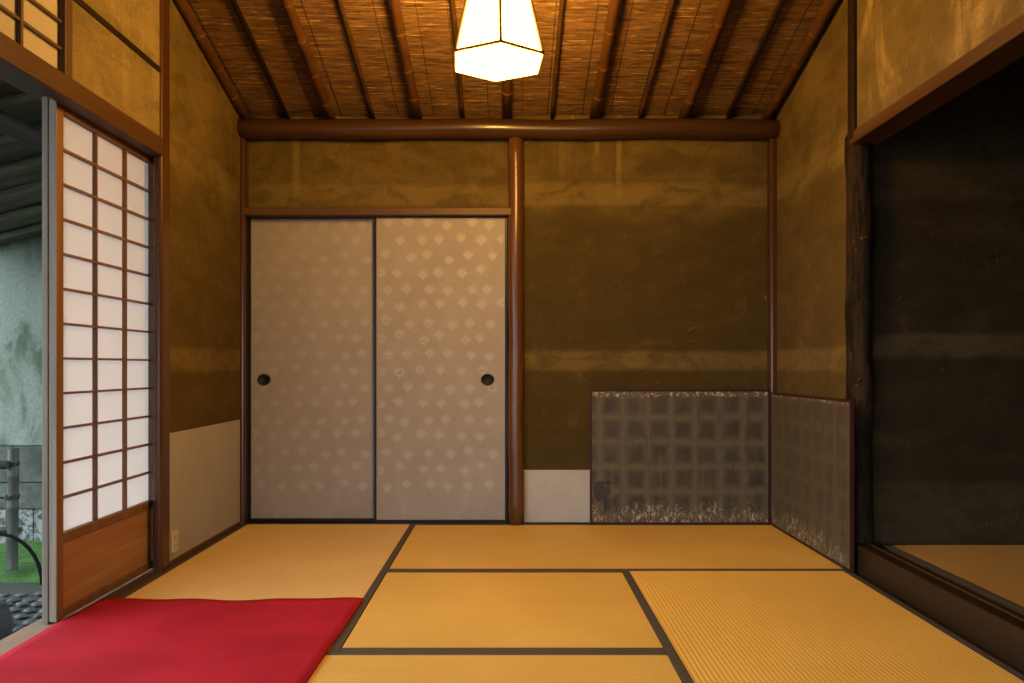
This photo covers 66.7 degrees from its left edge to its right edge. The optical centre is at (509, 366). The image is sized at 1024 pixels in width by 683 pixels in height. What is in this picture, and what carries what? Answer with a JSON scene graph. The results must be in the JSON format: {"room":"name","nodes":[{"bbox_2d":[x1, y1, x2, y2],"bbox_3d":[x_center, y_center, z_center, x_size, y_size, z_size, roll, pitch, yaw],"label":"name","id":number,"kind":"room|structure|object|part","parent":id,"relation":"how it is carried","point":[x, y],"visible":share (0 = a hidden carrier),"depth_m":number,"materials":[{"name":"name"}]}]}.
{"room":"traditional dwelling","nodes":[
{"label":"traditional dwelling","id":0,"kind":"room"},
{"bbox_2d":[72,0,239,560],"bbox_3d":[-1.488,-0.631,1.510,0.103,3.046,5.620,0,0,0],"label":"wall","id":1,"kind":"structure","parent":0,"point":[204,137],"depth_m":3.54,"materials":[{"name":"paint"}]},
{"bbox_2d":[0,79,41,244],"bbox_3d":[-1.057,-0.967,1.435,4.632,0.898,9.828,0,0,-17],"label":"eaves","id":2,"kind":"object","parent":1,"relation":"attached to","point":[30,112],"visible":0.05,"depth_m":4.40,"materials":[{"name":"grey wood"}]},
{"bbox_2d":[42,96,51,624],"bbox_3d":[-1.526,-0.013,2.587,0.021,1.751,0.067,0,0,0],"label":"door frame","id":3,"kind":"structure","parent":1,"relation":"attached to","point":[45,99],"depth_m":2.55,"materials":[{"name":"grey wood"}]},
{"bbox_2d":[0,568,152,654],"bbox_3d":[-1.508,0.884,1.050,0.143,0.076,4.500,0,0,0],"label":"sill","id":4,"kind":"structure","parent":1,"relation":"attached to","point":[13,640],"depth_m":2.49,"materials":[{"name":"beige wood"}]},
{"bbox_2d":[153,0,169,572],"bbox_3d":[-1.451,-0.381,3.239,0.042,2.546,0.087,0,0,0],"label":"post","id":5,"kind":"object","parent":4,"relation":"on","point":[161,164],"visible":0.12,"depth_m":3.20,"materials":[{"name":"brown wood"}]},
{"bbox_2d":[0,0,162,155],"bbox_3d":[-1.500,-1.123,1.050,0.150,0.514,4.500,0,0,0],"label":"window","id":6,"kind":"structure","parent":1,"relation":"in","point":[43,27],"depth_m":2.47,"materials":[{"name":"brown wood"}]},
{"bbox_3d":[-1.478,-1.160,1.992,0.084,0.440,1.125,0,0,0],"label":"frame","id":7,"kind":"part","parent":6,"relation":"part of","materials":[{"name":"brown wood"}]},
{"bbox_2d":[49,97,152,621],"bbox_3d":[-1.502,-0.025,2.928,0.024,1.726,0.744,0,0,0],"label":"door","id":8,"kind":"structure","parent":1,"relation":"in","point":[101,185],"depth_m":2.81,"materials":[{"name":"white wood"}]},
{"bbox_3d":[-1.503,0.698,2.921,0.014,0.221,0.648,0,0,0],"label":"panel","id":9,"kind":"part","parent":8,"relation":"part of","materials":[{"name":"brown wood"}]},
{"bbox_2d":[73,0,160,72],"bbox_3d":[-1.441,-1.219,2.878,0.018,0.022,0.637,0,0,0],"label":"batten","id":10,"kind":"object","parent":1,"relation":"attached to","point":[81,3],"visible":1,"depth_m":2.84,"materials":[{"name":"brown wood"}]},
{"bbox_2d":[94,573,157,602],"bbox_3d":[-1.464,0.873,2.822,0.055,0.058,0.744,0,0,0],"label":"sill","id":11,"kind":"structure","parent":1,"relation":"attached to","point":[145,577],"depth_m":2.99,"materials":[{"name":"brown wood"}]},
{"bbox_2d":[171,529,177,552],"bbox_3d":[-1.432,0.744,3.322,0.010,0.092,0.056,0,0,0],"label":"wall outlet","id":12,"kind":"object","parent":1,"relation":"attached to","point":[174,534],"visible":1,"depth_m":3.31,"materials":[{"name":"beige plastic"}]},
{"bbox_3d":[-1.440,0.551,3.705,0.005,0.542,0.870,0,0,0],"label":"paper skirting","id":13,"kind":"part","parent":1,"relation":"part of","materials":[{"name":"beige paper"}]},
{"bbox_2d":[169,521,241,567],"bbox_3d":[-1.439,0.856,3.708,0.022,0.072,0.885,0,0,0],"label":"baseboard","id":14,"kind":"structure","parent":1,"relation":"attached to","point":[188,553],"depth_m":3.62,"materials":[{"name":"brown wood"}]},
{"bbox_2d":[247,216,249,522],"bbox_3d":[-1.427,0.006,4.228,0.029,1.665,0.085,0,0,0],"label":"door frame","id":15,"kind":"structure","parent":1,"relation":"attached to","point":[248,218],"depth_m":4.20,"materials":[{"name":"black paint"}]},
{"bbox_2d":[187,0,824,118],"bbox_3d":[-0.007,-1.757,1.560,3.105,0.855,5.720,0,0,0],"label":"ceiling","id":16,"kind":"structure","parent":0,"point":[427,23],"depth_m":3.74,"materials":[{"name":"brown wood"}]},
{"bbox_2d":[174,0,250,117],"bbox_3d":[-1.420,-1.672,2.994,0.069,0.753,2.488,0,0,0],"label":"rafter","id":17,"kind":"object","parent":16,"relation":"attached to","point":[199,34],"visible":0.97,"depth_m":3.66,"materials":[{"name":"brown wood"}]},
{"bbox_2d":[230,0,289,118],"bbox_3d":[-1.200,-1.679,3.027,0.034,0.710,2.422,0,0,0],"label":"bamboo pole","id":18,"kind":"object","parent":16,"relation":"attached to","point":[234,2],"visible":0.98,"depth_m":3.70,"materials":[{"name":"brown wood"}]},
{"bbox_2d":[280,0,335,118],"bbox_3d":[-0.961,-1.671,2.996,0.061,0.749,2.482,0,0,0],"label":"rafter","id":19,"kind":"object","parent":16,"relation":"attached to","point":[301,39],"visible":0.99,"depth_m":3.66,"materials":[{"name":"brown wood"}]},
{"bbox_2d":[337,0,375,118],"bbox_3d":[-0.738,-1.694,2.975,0.027,0.740,2.527,0,0,0],"label":"bamboo pole","id":20,"kind":"object","parent":16,"relation":"attached to","point":[340,4],"visible":0.98,"depth_m":3.70,"materials":[{"name":"brown wood"}]},
{"bbox_2d":[388,0,422,118],"bbox_3d":[-0.493,-1.659,3.035,0.067,0.729,2.406,0,0,0],"label":"rafter","id":21,"kind":"object","parent":16,"relation":"attached to","point":[394,5],"visible":0.95,"depth_m":3.66,"materials":[{"name":"brown wood"}]},
{"bbox_2d":[450,0,464,117],"bbox_3d":[-0.254,-1.699,2.957,0.036,0.751,2.563,0,0,0],"label":"bamboo pole","id":22,"kind":"object","parent":16,"relation":"attached to","point":[452,2],"visible":0.59,"depth_m":3.60,"materials":[{"name":"brown wood"}]},
{"bbox_2d":[501,79,512,117],"bbox_3d":[-0.015,-1.671,2.994,0.061,0.755,2.489,0,0,0],"label":"rafter","id":23,"kind":"object","parent":16,"relation":"attached to","point":[507,91],"visible":0.39,"depth_m":3.97,"materials":[{"name":"brown wood"}]},
{"bbox_2d":[454,0,544,81],"bbox_3d":[-0.042,-1.390,2.750,0.324,0.640,0.357,0,0,0],"label":"hanging lantern","id":24,"kind":"object","parent":23,"relation":"hanging from","point":[497,40],"visible":1,"depth_m":2.65,"materials":[{"name":"white paper"}]},
{"bbox_3d":[-0.042,-1.289,2.750,0.311,0.428,0.345,0,0,0],"label":"lamp shade","id":25,"kind":"part","parent":24,"relation":"part of","materials":[{"name":"white paper"}]},
{"bbox_2d":[550,0,564,119],"bbox_3d":[0.228,-1.691,2.986,0.030,0.733,2.506,0,0,0],"label":"bamboo pole","id":26,"kind":"object","parent":16,"relation":"attached to","point":[562,2],"visible":1,"depth_m":3.70,"materials":[{"name":"brown wood"}]},
{"bbox_2d":[589,0,621,118],"bbox_3d":[0.452,-1.673,2.990,0.062,0.756,2.496,0,0,0],"label":"rafter","id":27,"kind":"object","parent":16,"relation":"attached to","point":[614,5],"visible":0.94,"depth_m":3.66,"materials":[{"name":"brown wood"}]},
{"bbox_2d":[638,0,675,117],"bbox_3d":[0.701,-1.686,3.002,0.032,0.725,2.473,0,0,0],"label":"bamboo pole","id":28,"kind":"object","parent":16,"relation":"attached to","point":[672,2],"visible":0.97,"depth_m":3.70,"materials":[{"name":"brown wood"}]},
{"bbox_2d":[678,0,733,118],"bbox_3d":[0.929,-1.686,2.942,0.065,0.784,2.592,0,0,0],"label":"rafter","id":29,"kind":"object","parent":16,"relation":"attached to","point":[725,5],"visible":0.98,"depth_m":3.67,"materials":[{"name":"brown wood"}]},
{"bbox_2d":[726,0,785,118],"bbox_3d":[1.178,-1.701,2.951,0.029,0.754,2.574,0,0,0],"label":"bamboo pole","id":30,"kind":"object","parent":16,"relation":"attached to","point":[781,3],"visible":0.98,"depth_m":3.70,"materials":[{"name":"brown wood"}]},
{"bbox_2d":[761,0,838,118],"bbox_3d":[1.377,-1.679,2.972,0.065,0.764,2.530,0,0,0],"label":"rafter","id":31,"kind":"object","parent":16,"relation":"attached to","point":[828,6],"visible":0.95,"depth_m":3.66,"materials":[{"name":"brown wood"}]},
{"bbox_2d":[249,115,773,522],"bbox_3d":[0.050,-0.248,4.300,3.300,2.420,0.201,0,0,0],"label":"wall","id":32,"kind":"structure","parent":0,"point":[645,259],"depth_m":4.21,"materials":[{"name":"brown paint"}]},
{"bbox_2d":[250,218,373,520],"bbox_3d":[-1.068,0.009,4.232,0.704,1.658,0.028,0,0,0],"label":"door","id":33,"kind":"structure","parent":32,"relation":"in","point":[312,279],"depth_m":4.23,"materials":[{"name":"beige paper"}]},
{"bbox_3d":[-1.335,0.068,4.221,0.072,0.062,0.007,0,0,0],"label":"handle","id":34,"kind":"part","parent":33,"relation":"part of","materials":[{"name":"black metal"}]},
{"bbox_2d":[243,208,510,217],"bbox_3d":[-0.721,-0.831,4.200,1.458,0.040,0.100,0,0,0],"label":"rail","id":35,"kind":"object","parent":32,"relation":"attached to","point":[250,212],"visible":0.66,"depth_m":4.15,"materials":[{"name":"brown wood"}]},
{"bbox_2d":[246,521,507,523],"bbox_3d":[-0.710,0.866,4.219,1.419,0.053,0.082,0,0,0],"label":"sill","id":36,"kind":"structure","parent":32,"relation":"attached to","point":[250,522],"depth_m":4.18,"materials":[{"name":"brown wood"}]},
{"bbox_2d":[374,216,507,522],"bbox_3d":[-0.373,0.011,4.200,0.720,1.659,0.028,0,0,0],"label":"door","id":37,"kind":"structure","parent":32,"relation":"in","point":[441,282],"depth_m":4.19,"materials":[{"name":"beige paper"}]},
{"bbox_3d":[-0.121,0.067,4.189,0.072,0.062,0.007,0,0,0],"label":"handle","id":38,"kind":"part","parent":37,"relation":"part of","materials":[{"name":"black metal"}]},
{"bbox_2d":[237,118,779,139],"bbox_3d":[-0.001,-1.272,4.155,3.002,0.114,0.115,0,0,0],"label":"beam","id":39,"kind":"structure","parent":32,"relation":"attached to","point":[247,128],"depth_m":4.11,"materials":[{"name":"brown wood"}]},
{"bbox_3d":[0.730,0.697,4.202,1.349,0.282,0.006,0,0,0],"label":"paper skirting","id":40,"kind":"part","parent":32,"relation":"part of","materials":[{"name":"white paper"}]},
{"bbox_2d":[524,523,589,523],"bbox_3d":[0.070,0.902,1.600,3.260,0.120,5.600,0,0,0],"label":"floor","id":41,"kind":"structure","parent":0,"point":[524,523],"depth_m":4.20,"materials":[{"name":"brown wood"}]},
{"bbox_2d":[240,138,248,524],"bbox_3d":[-1.438,-0.208,4.199,0.042,2.140,0.102,0,0,0],"label":"post","id":42,"kind":"object","parent":41,"relation":"on","point":[244,143],"visible":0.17,"depth_m":4.15,"materials":[{"name":"brown wood"}]},
{"bbox_2d":[118,524,414,650],"bbox_3d":[-0.971,0.867,3.242,0.927,0.050,1.871,0,0,0],"label":"mat","id":43,"kind":"object","parent":41,"relation":"on","point":[251,561],"visible":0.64,"depth_m":3.29,"materials":[{"name":"beige wicker"}]},
{"bbox_2d":[307,651,681,682],"bbox_3d":[-0.486,0.867,1.808,1.897,0.050,0.995,0,0,0],"label":"mat","id":44,"kind":"object","parent":41,"relation":"on","point":[336,666],"visible":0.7,"depth_m":2.18,"materials":[{"name":"beige wicker"}]},
{"bbox_2d":[0,597,363,682],"bbox_3d":[-1.004,0.837,1.911,0.949,0.008,1.822,0,0,0],"label":"carpet","id":45,"kind":"object","parent":44,"relation":"on","point":[114,640],"visible":1,"depth_m":2.36,"materials":[{"name":"red fabric"}]},
{"bbox_2d":[340,571,664,650],"bbox_3d":[-0.022,0.867,2.763,0.969,0.050,0.913,0,0,0],"label":"mat","id":46,"kind":"object","parent":41,"relation":"on","point":[409,610],"visible":0.69,"depth_m":2.66,"materials":[{"name":"beige wicker"}]},
{"bbox_2d":[507,137,524,524],"bbox_3d":[0.032,-0.200,4.182,0.092,2.126,0.089,0,0,0],"label":"post","id":47,"kind":"object","parent":41,"relation":"on","point":[515,430],"visible":0.94,"depth_m":4.14,"materials":[{"name":"brown wood"}]},
{"bbox_2d":[388,524,845,570],"bbox_3d":[0.449,0.867,3.699,1.911,0.050,0.957,0,0,0],"label":"mat","id":48,"kind":"object","parent":41,"relation":"on","point":[429,547],"visible":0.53,"depth_m":3.61,"materials":[{"name":"beige wicker"}]},
{"bbox_2d":[590,390,853,572],"bbox_3d":[0.916,0.480,3.671,0.978,0.719,0.996,0,0,0],"label":"folding screen","id":49,"kind":"object","parent":48,"relation":"on","point":[783,461],"visible":1,"depth_m":4.15,"materials":[{"name":"grey paper"}]},
{"bbox_3d":[0.907,0.480,4.160,0.961,0.719,0.018,0,0,0],"label":"frame","id":50,"kind":"part","parent":49,"relation":"part of","materials":[{"name":"paper"}]},
{"bbox_3d":[1.396,0.487,3.660,0.018,0.705,0.975,0,0,0],"label":"frame","id":51,"kind":"part","parent":49,"relation":"part of","materials":[{"name":"paper"}]},
{"bbox_2d":[767,138,776,392],"bbox_3d":[1.412,-0.198,4.200,0.045,2.120,0.100,0,0,0],"label":"post","id":52,"kind":"object","parent":41,"relation":"on","point":[771,143],"visible":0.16,"depth_m":4.15,"materials":[{"name":"brown wood"}]},
{"bbox_2d":[622,571,1023,682],"bbox_3d":[0.934,0.867,2.265,0.941,0.050,1.909,0,0,0],"label":"mat","id":53,"kind":"object","parent":41,"relation":"on","point":[711,626],"visible":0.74,"depth_m":2.45,"materials":[{"name":"beige wicker"}]},
{"bbox_2d":[844,136,874,544],"bbox_3d":[1.469,-0.047,3.273,0.119,1.843,0.117,0,0,-26],"label":"post","id":54,"kind":"object","parent":41,"relation":"on","point":[858,158],"visible":0.85,"depth_m":3.23,"materials":[{"name":"brown wood"}]},
{"bbox_2d":[854,543,1023,674],"bbox_3d":[1.456,0.811,1.018,0.065,0.162,4.435,0,0,0],"label":"step","id":55,"kind":"structure","parent":41,"relation":"on","point":[992,630],"depth_m":2.54,"materials":[{"name":"brown wood"}]},
{"bbox_2d":[867,543,1023,620],"bbox_3d":[1.483,0.731,1.018,0.018,0.006,4.435,0,0,0],"label":"strip","id":56,"kind":"object","parent":55,"relation":"on","point":[870,544],"visible":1,"depth_m":2.61,"materials":[{"name":"brown wood"}]},
{"bbox_2d":[879,547,1023,617],"bbox_3d":[1.523,0.815,1.025,0.066,0.154,4.450,0,0,0],"label":"track","id":57,"kind":"object","parent":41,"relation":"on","point":[1014,612],"visible":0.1,"depth_m":2.69,"materials":[{"name":"black paint"}]},
{"bbox_2d":[774,0,1023,398],"bbox_3d":[1.475,-0.631,1.510,0.100,3.046,5.620,0,0,0],"label":"wall","id":58,"kind":"structure","parent":0,"point":[812,115],"depth_m":3.45,"materials":[{"name":"paint"}]},
{"bbox_2d":[849,14,1023,145],"bbox_3d":[1.474,-0.951,1.031,0.115,0.050,4.462,0,0,0],"label":"lintel","id":59,"kind":"object","parent":58,"relation":"attached to","point":[1006,46],"visible":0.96,"depth_m":2.57,"materials":[{"name":"brown wood"}]},
{"bbox_2d":[848,0,856,139],"bbox_3d":[1.469,-1.295,3.233,0.112,0.694,0.057,0,0,0],"label":"post","id":60,"kind":"object","parent":59,"relation":"on","point":[852,4],"visible":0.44,"depth_m":3.21,"materials":[{"name":"brown wood"}]},
{"bbox_2d":[872,56,1023,547],"bbox_3d":[2.522,-0.273,3.306,2.055,2.470,0.088,0,0,0],"label":"wall","id":61,"kind":"structure","parent":0,"point":[948,269],"depth_m":3.26,"materials":[{"name":"paint"}]},
{"bbox_3d":[2.530,0.852,1.050,1.940,0.220,4.500,0,0,0],"label":"floor","id":62,"kind":"structure","parent":0,"visible":0},
{"bbox_2d":[884,545,1023,615],"bbox_3d":[2.038,0.767,2.293,0.954,0.050,1.916,0,0,0],"label":"mat","id":63,"kind":"object","parent":62,"relation":"on","point":[995,573],"visible":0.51,"depth_m":2.91,"materials":[{"name":"beige wicker"}]},
{"label":"outside","id":64,"kind":"structure","parent":0,"visible":0},
{"bbox_2d":[0,582,41,633],"bbox_3d":[-2.000,1.492,0.000,28.000,0.400,28.000,0,0,0],"label":"ground","id":65,"kind":"structure","parent":64,"point":[29,588],"depth_m":4.46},
{"bbox_2d":[0,593,8,596],"bbox_3d":[-2.854,1.285,4.382,0.059,0.022,0.057,0,0,-6],"label":"stone","id":66,"kind":"object","parent":65,"relation":"on","point":[1,594],"visible":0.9,"depth_m":4.37,"materials":[{"name":"grey stone"}]},
{"bbox_2d":[0,600,13,639],"bbox_3d":[-2.506,1.202,3.560,0.382,0.200,0.329,0,0,0],"label":"stepping stone","id":67,"kind":"object","parent":65,"relation":"on","point":[6,620],"visible":0.72,"depth_m":3.59,"materials":[{"name":"grey stone"}]},
{"bbox_2d":[5,601,12,606],"bbox_3d":[-2.722,1.282,4.201,0.067,0.032,0.062,0,0,21],"label":"stone","id":68,"kind":"object","parent":65,"relation":"on","point":[9,603],"visible":0.46,"depth_m":4.20,"materials":[{"name":"grey stone"}]},
{"bbox_2d":[7,597,20,602],"bbox_3d":[-2.730,1.284,4.280,0.062,0.032,0.072,0,0,34],"label":"stone","id":69,"kind":"object","parent":65,"relation":"on","point":[13,599],"visible":0.8,"depth_m":4.27,"materials":[{"name":"grey stone"}]},
{"bbox_2d":[10,607,19,612],"bbox_3d":[-2.620,1.284,4.105,0.075,0.032,0.054,0,0,45],"label":"stone","id":70,"kind":"object","parent":65,"relation":"on","point":[13,609],"visible":0.75,"depth_m":4.09,"materials":[{"name":"grey stone"}]},
{"bbox_2d":[12,626,24,632],"bbox_3d":[-2.395,1.283,3.804,0.065,0.026,0.071,0,0,-20],"label":"stone","id":71,"kind":"object","parent":65,"relation":"on","point":[16,629],"visible":0.51,"depth_m":3.79,"materials":[{"name":"grey stone"}]},
{"bbox_2d":[14,593,26,596],"bbox_3d":[-2.757,1.285,4.381,0.064,0.025,0.056,0,0,-29],"label":"stone","id":72,"kind":"object","parent":65,"relation":"on","point":[17,594],"visible":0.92,"depth_m":4.37,"materials":[{"name":"grey stone"}]},
{"bbox_2d":[0,235,41,543],"bbox_3d":[-3.100,0.067,5.620,3.600,2.550,0.160,0,0,0],"label":"wall","id":73,"kind":"structure","parent":65,"relation":"on","point":[21,260],"depth_m":5.55,"materials":[{"name":"paint"}]},
{"bbox_2d":[0,110,41,151],"bbox_3d":[-2.280,-1.098,3.975,0.099,0.099,3.150,0,0,0],"label":"beam","id":74,"kind":"structure","parent":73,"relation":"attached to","point":[10,126],"depth_m":3.57,"materials":[{"name":"grey wood"}]},
{"bbox_2d":[0,92,36,108],"bbox_3d":[-2.645,-1.091,3.480,2.161,0.582,0.048,0,0,0],"label":"rafter","id":75,"kind":"object","parent":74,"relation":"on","point":[22,97],"visible":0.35,"depth_m":3.46,"materials":[{"name":"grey wood"}]},
{"bbox_2d":[0,155,41,173],"bbox_3d":[-2.645,-1.091,4.200,2.161,0.582,0.048,0,0,0],"label":"rafter","id":76,"kind":"object","parent":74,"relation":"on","point":[34,161],"visible":0.2,"depth_m":4.18,"materials":[{"name":"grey wood"}]},
{"bbox_2d":[0,181,41,199],"bbox_3d":[-2.645,-1.091,4.560,2.161,0.582,0.048,0,0,0],"label":"rafter","id":77,"kind":"object","parent":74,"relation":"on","point":[25,189],"visible":0.22,"depth_m":4.54,"materials":[{"name":"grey wood"}]},
{"bbox_2d":[0,204,41,220],"bbox_3d":[-2.645,-1.091,4.920,2.161,0.582,0.048,0,0,0],"label":"rafter","id":78,"kind":"object","parent":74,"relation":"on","point":[36,208],"visible":0.19,"depth_m":4.90,"materials":[{"name":"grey wood"}]},
{"bbox_2d":[0,222,41,239],"bbox_3d":[-2.645,-1.091,5.280,2.161,0.582,0.048,0,0,0],"label":"rafter","id":79,"kind":"object","parent":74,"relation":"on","point":[35,227],"visible":0.1,"depth_m":5.26,"materials":[{"name":"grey wood"}]},
{"bbox_2d":[0,124,41,144],"bbox_3d":[-2.645,-1.091,3.840,2.161,0.582,0.048,0,0,0],"label":"rafter","id":80,"kind":"object","parent":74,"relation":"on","point":[4,138],"visible":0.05,"depth_m":3.82,"materials":[{"name":"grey wood"}]},
{"bbox_2d":[0,540,41,582],"bbox_3d":[-3.250,1.263,5.073,2.100,0.067,0.974,0,0,0],"label":"moss","id":81,"kind":"object","parent":65,"relation":"on","point":[27,571],"visible":0.16,"depth_m":4.90,"materials":[{"name":"green plant"}]},
{"bbox_2d":[0,447,22,570],"bbox_3d":[-3.662,0.866,4.762,1.364,0.742,0.151,0,0,0],"label":"bamboo fence","id":82,"kind":"object","parent":81,"relation":"on","point":[12,497],"visible":0.97,"depth_m":4.74,"materials":[{"name":"grey wood"}]},
{"bbox_3d":[-3.692,0.599,4.715,1.304,0.066,0.057,0,0,0],"label":"rail","id":83,"kind":"part","parent":82,"relation":"part of","materials":[{"name":"grey wood"}]},
{"bbox_3d":[-3.679,1.003,4.795,1.330,0.040,0.040,0,0,0],"label":"rail","id":84,"kind":"part","parent":82,"relation":"part of","materials":[{"name":"grey wood"}]},
{"bbox_3d":[-3.042,0.866,4.760,0.071,0.742,0.066,0,0,0],"label":"post","id":85,"kind":"part","parent":82,"relation":"part of","materials":[{"name":"grey wood"}]},
{"bbox_2d":[0,532,41,584],"bbox_3d":[-3.039,1.137,4.620,0.542,0.312,0.022,0,0,0],"label":"hoop","id":86,"kind":"object","parent":81,"relation":"in","point":[17,539],"visible":0.94,"depth_m":4.61,"materials":[{"name":"black metal"}]},
{"bbox_2d":[14,614,28,619],"bbox_3d":[-2.510,1.284,3.994,0.070,0.032,0.058,0,0,-23],"label":"stone","id":87,"kind":"object","parent":65,"relation":"on","point":[19,616],"visible":1,"depth_m":3.98,"materials":[{"name":"grey stone"}]},
{"bbox_2d":[16,601,28,607],"bbox_3d":[-2.632,1.283,4.196,0.053,0.035,0.058,0,0,39],"label":"stone","id":88,"kind":"object","parent":65,"relation":"on","point":[22,604],"visible":0.93,"depth_m":4.18,"materials":[{"name":"grey stone"}]},
{"bbox_2d":[22,598,33,601],"bbox_3d":[-2.652,1.287,4.284,0.062,0.021,0.049,0,0,-6],"label":"stone","id":89,"kind":"object","parent":65,"relation":"on","point":[27,599],"visible":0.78,"depth_m":4.28,"materials":[{"name":"grey stone"}]},
{"bbox_2d":[23,607,35,613],"bbox_3d":[-2.533,1.284,4.102,0.062,0.030,0.074,0,0,-42],"label":"stone","id":90,"kind":"object","parent":65,"relation":"on","point":[31,609],"visible":1,"depth_m":4.08,"materials":[{"name":"grey stone"}]},
{"bbox_2d":[22,619,38,625],"bbox_3d":[-2.399,1.282,3.902,0.084,0.031,0.076,0,0,-19],"label":"stone","id":91,"kind":"object","parent":65,"relation":"on","point":[29,621],"visible":0.59,"depth_m":3.88,"materials":[{"name":"grey stone"}]},
{"bbox_2d":[31,601,41,607],"bbox_3d":[-2.544,1.283,4.190,0.058,0.035,0.054,0,0,-42],"label":"stone","id":92,"kind":"object","parent":65,"relation":"on","point":[38,604],"visible":0.76,"depth_m":4.17,"materials":[{"name":"grey stone"}]},
{"bbox_2d":[33,612,41,618],"bbox_3d":[-2.419,1.283,4.004,0.050,0.035,0.061,0,0,1],"label":"stone","id":93,"kind":"object","parent":65,"relation":"on","point":[39,615],"visible":0.54,"depth_m":3.98,"materials":[{"name":"grey stone"}]},
{"bbox_2d":[34,591,41,596],"bbox_3d":[-2.658,1.284,4.398,0.055,0.033,0.056,0,0,-32],"label":"stone","id":94,"kind":"object","parent":65,"relation":"on","point":[39,593],"visible":0.7,"depth_m":4.38,"materials":[{"name":"grey stone"}]}
]}

